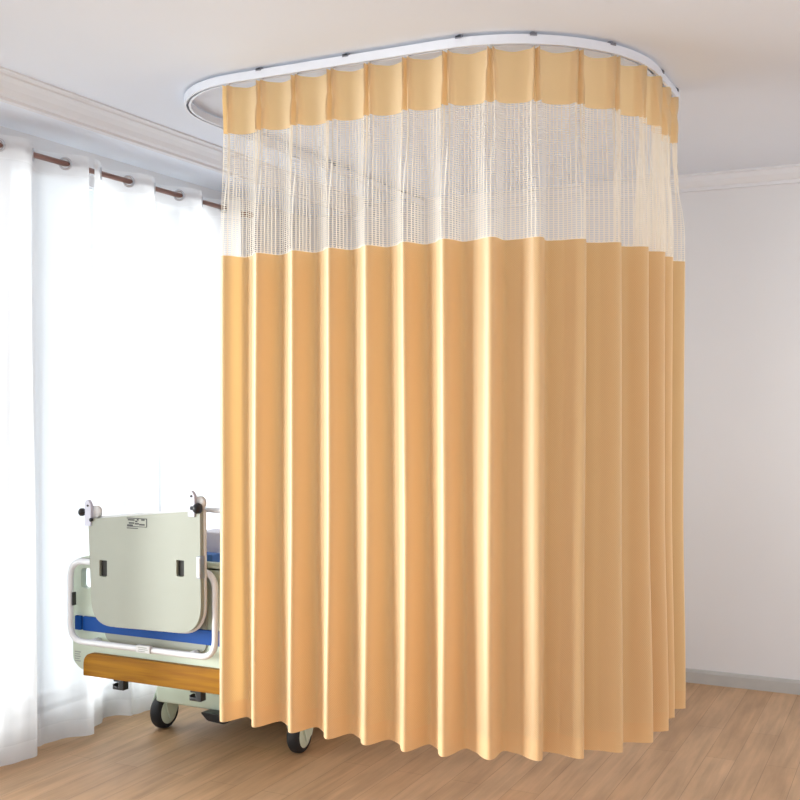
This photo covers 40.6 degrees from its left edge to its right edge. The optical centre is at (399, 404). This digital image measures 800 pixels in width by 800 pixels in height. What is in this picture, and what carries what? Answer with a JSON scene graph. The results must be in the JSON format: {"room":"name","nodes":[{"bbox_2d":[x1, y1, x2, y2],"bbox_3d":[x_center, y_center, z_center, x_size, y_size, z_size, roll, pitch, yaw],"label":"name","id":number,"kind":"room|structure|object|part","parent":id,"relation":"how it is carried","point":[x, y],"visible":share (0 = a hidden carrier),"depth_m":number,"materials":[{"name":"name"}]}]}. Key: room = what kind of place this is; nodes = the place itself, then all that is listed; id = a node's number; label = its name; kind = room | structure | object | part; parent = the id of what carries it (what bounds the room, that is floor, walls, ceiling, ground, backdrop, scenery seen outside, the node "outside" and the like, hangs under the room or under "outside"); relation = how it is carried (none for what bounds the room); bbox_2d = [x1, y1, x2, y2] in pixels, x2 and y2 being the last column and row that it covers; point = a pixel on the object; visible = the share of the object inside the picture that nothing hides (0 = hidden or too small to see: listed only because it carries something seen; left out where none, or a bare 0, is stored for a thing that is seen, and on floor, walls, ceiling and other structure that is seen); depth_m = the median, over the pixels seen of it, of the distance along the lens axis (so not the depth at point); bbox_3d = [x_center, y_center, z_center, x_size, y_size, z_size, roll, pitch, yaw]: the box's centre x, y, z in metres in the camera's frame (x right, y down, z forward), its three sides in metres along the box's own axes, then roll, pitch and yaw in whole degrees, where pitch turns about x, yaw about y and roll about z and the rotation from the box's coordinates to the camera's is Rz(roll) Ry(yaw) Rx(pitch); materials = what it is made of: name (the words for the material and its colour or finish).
{"room":"hospital room","nodes":[
{"label":"hospital room","id":0,"kind":"room"},
{"bbox_2d":[0,126,307,256],"bbox_3d":[-2.730,0.132,2.927,0.200,2.790,9.250,0,0,26],"label":"wall","id":1,"kind":"structure","parent":0,"point":[42,144],"depth_m":5.93,"materials":[{"name":"paint"}]},
{"bbox_2d":[89,175,93,190],"bbox_3d":[-1.457,0.152,5.438,0.152,2.570,1.500,0,0,26],"label":"window","id":2,"kind":"structure","parent":1,"relation":"in","point":[91,178],"depth_m":5.34,"materials":[{"name":"clear glass"}]},
{"bbox_2d":[0,143,251,218],"bbox_3d":[-2.027,-1.102,3.947,0.162,0.072,5.104,0,0,26],"label":"curtain rod","id":3,"kind":"object","parent":1,"relation":"attached to","point":[36,155],"visible":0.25,"depth_m":5.17,"materials":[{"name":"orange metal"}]},
{"bbox_2d":[0,134,93,766],"bbox_3d":[-1.641,0.188,4.604,0.118,2.642,0.839,0,0,26],"label":"sheer curtain","id":4,"kind":"object","parent":3,"relation":"hanging from","point":[46,451],"visible":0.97,"depth_m":4.79,"materials":[{"name":"fabric"}]},
{"bbox_2d":[91,159,240,726],"bbox_3d":[-1.204,0.188,5.524,0.135,2.642,1.189,0,0,26],"label":"sheer curtain","id":5,"kind":"object","parent":3,"relation":"hanging from","point":[155,360],"visible":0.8,"depth_m":5.33,"materials":[{"name":"fabric"}]},
{"bbox_2d":[0,101,344,217],"bbox_3d":[-2.487,-1.240,2.808,0.340,0.045,9.250,0,0,26],"label":"trim","id":6,"kind":"structure","parent":1,"relation":"attached to","point":[12,117],"depth_m":5.19,"materials":[{"name":"paint"}]},
{"bbox_2d":[0,66,374,215],"bbox_3d":[-2.249,-1.232,2.691,0.190,0.062,9.250,0,0,26],"label":"trim","id":7,"kind":"structure","parent":1,"relation":"attached to","point":[17,89],"depth_m":4.83,"materials":[{"name":"paint"}]},
{"bbox_2d":[0,0,799,202],"bbox_3d":[0.800,-1.323,1.278,8.090,0.120,9.400,0,0,26],"label":"ceiling","id":8,"kind":"structure","parent":0,"point":[734,65],"depth_m":3.90,"materials":[{"name":"paint"}]},
{"bbox_2d":[184,31,679,205],"bbox_3d":[0.404,-1.241,5.039,1.918,0.042,2.636,0,0,26],"label":"track","id":9,"kind":"object","parent":8,"relation":"attached to","point":[459,42],"visible":0.77,"depth_m":3.85,"materials":[{"name":"white metal"}]},
{"bbox_2d":[220,45,685,760],"bbox_3d":[0.243,-0.014,3.891,1.809,2.420,0.608,0,0,-5],"label":"privacy curtain","id":10,"kind":"object","parent":9,"relation":"hanging from","point":[452,470],"visible":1,"depth_m":3.80,"materials":[{"name":"fabric"}]},
{"bbox_3d":[0.245,-0.795,3.892,1.806,0.465,0.594,0,0,-5],"label":"net panel","id":11,"kind":"part","parent":10,"relation":"part of","materials":[{"name":"white fabric"}]},
{"bbox_2d":[0,682,799,799],"bbox_3d":[0.800,1.567,1.278,8.090,0.080,9.400,0,0,26],"label":"floor","id":12,"kind":"structure","parent":0,"point":[727,743],"depth_m":4.56,"materials":[{"name":"brown wood"}]},
{"bbox_2d":[67,529,312,752],"bbox_3d":[-0.550,1.017,5.486,1.022,1.020,2.195,0,0,26],"label":"hospital bed","id":13,"kind":"object","parent":12,"relation":"on","point":[184,668],"visible":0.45,"depth_m":4.62,"materials":[{"name":"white plastic"}]},
{"bbox_2d":[78,491,219,633],"bbox_3d":[-0.956,0.646,4.444,0.917,0.596,0.113,0,0,22],"label":"tray","id":14,"kind":"object","parent":13,"relation":"hanging from","point":[148,571],"visible":0.98,"depth_m":4.47,"materials":[{"name":"beige plastic"}]},
{"bbox_3d":[-1.358,0.459,4.627,0.034,0.034,0.034,0,0,26],"label":"knob","id":15,"kind":"part","parent":14,"relation":"part of","materials":[{"name":"black plastic"}]},
{"bbox_3d":[-1.329,0.461,4.615,0.034,0.111,0.018,0,0,26],"label":"clamp plate","id":16,"kind":"part","parent":14,"relation":"part of","materials":[{"name":"white plastic"}]},
{"bbox_3d":[-0.841,0.401,4.376,0.034,0.105,0.018,0,0,26],"label":"clamp plate","id":17,"kind":"part","parent":14,"relation":"part of","materials":[{"name":"white plastic"}]},
{"bbox_3d":[-0.824,0.417,4.355,0.048,0.046,0.046,0,0,26],"label":"knob","id":18,"kind":"part","parent":14,"relation":"part of","materials":[{"name":"black plastic"}]},
{"bbox_3d":[-1.038,0.889,4.574,0.541,0.278,0.010,0,0,26],"label":"recessed panel","id":19,"kind":"part","parent":13,"relation":"part of","materials":[{"name":"beige plastic"}]},
{"bbox_3d":[-0.750,1.352,4.918,0.840,0.080,0.090,0,0,26],"label":"frame","id":20,"kind":"part","parent":13,"relation":"part of","materials":[{"name":"white metal"}]},
{"bbox_2d":[308,183,799,679],"bbox_3d":[2.838,0.132,5.430,8.090,2.790,0.150,0,0,26],"label":"wall","id":21,"kind":"structure","parent":0,"point":[741,476],"depth_m":5.84,"materials":[{"name":"paint"}]},
{"bbox_2d":[352,164,799,220],"bbox_3d":[3.058,-1.218,5.208,7.500,0.090,0.055,0,0,26],"label":"trim","id":22,"kind":"structure","parent":21,"relation":"attached to","point":[782,174],"depth_m":5.97,"materials":[{"name":"paint"}]},
{"bbox_2d":[686,668,799,694],"bbox_3d":[2.913,1.490,5.301,7.840,0.074,0.016,0,0,26],"label":"baseboard","id":23,"kind":"structure","parent":21,"relation":"attached to","point":[753,682],"depth_m":5.82,"materials":[{"name":"paint"}]}
]}

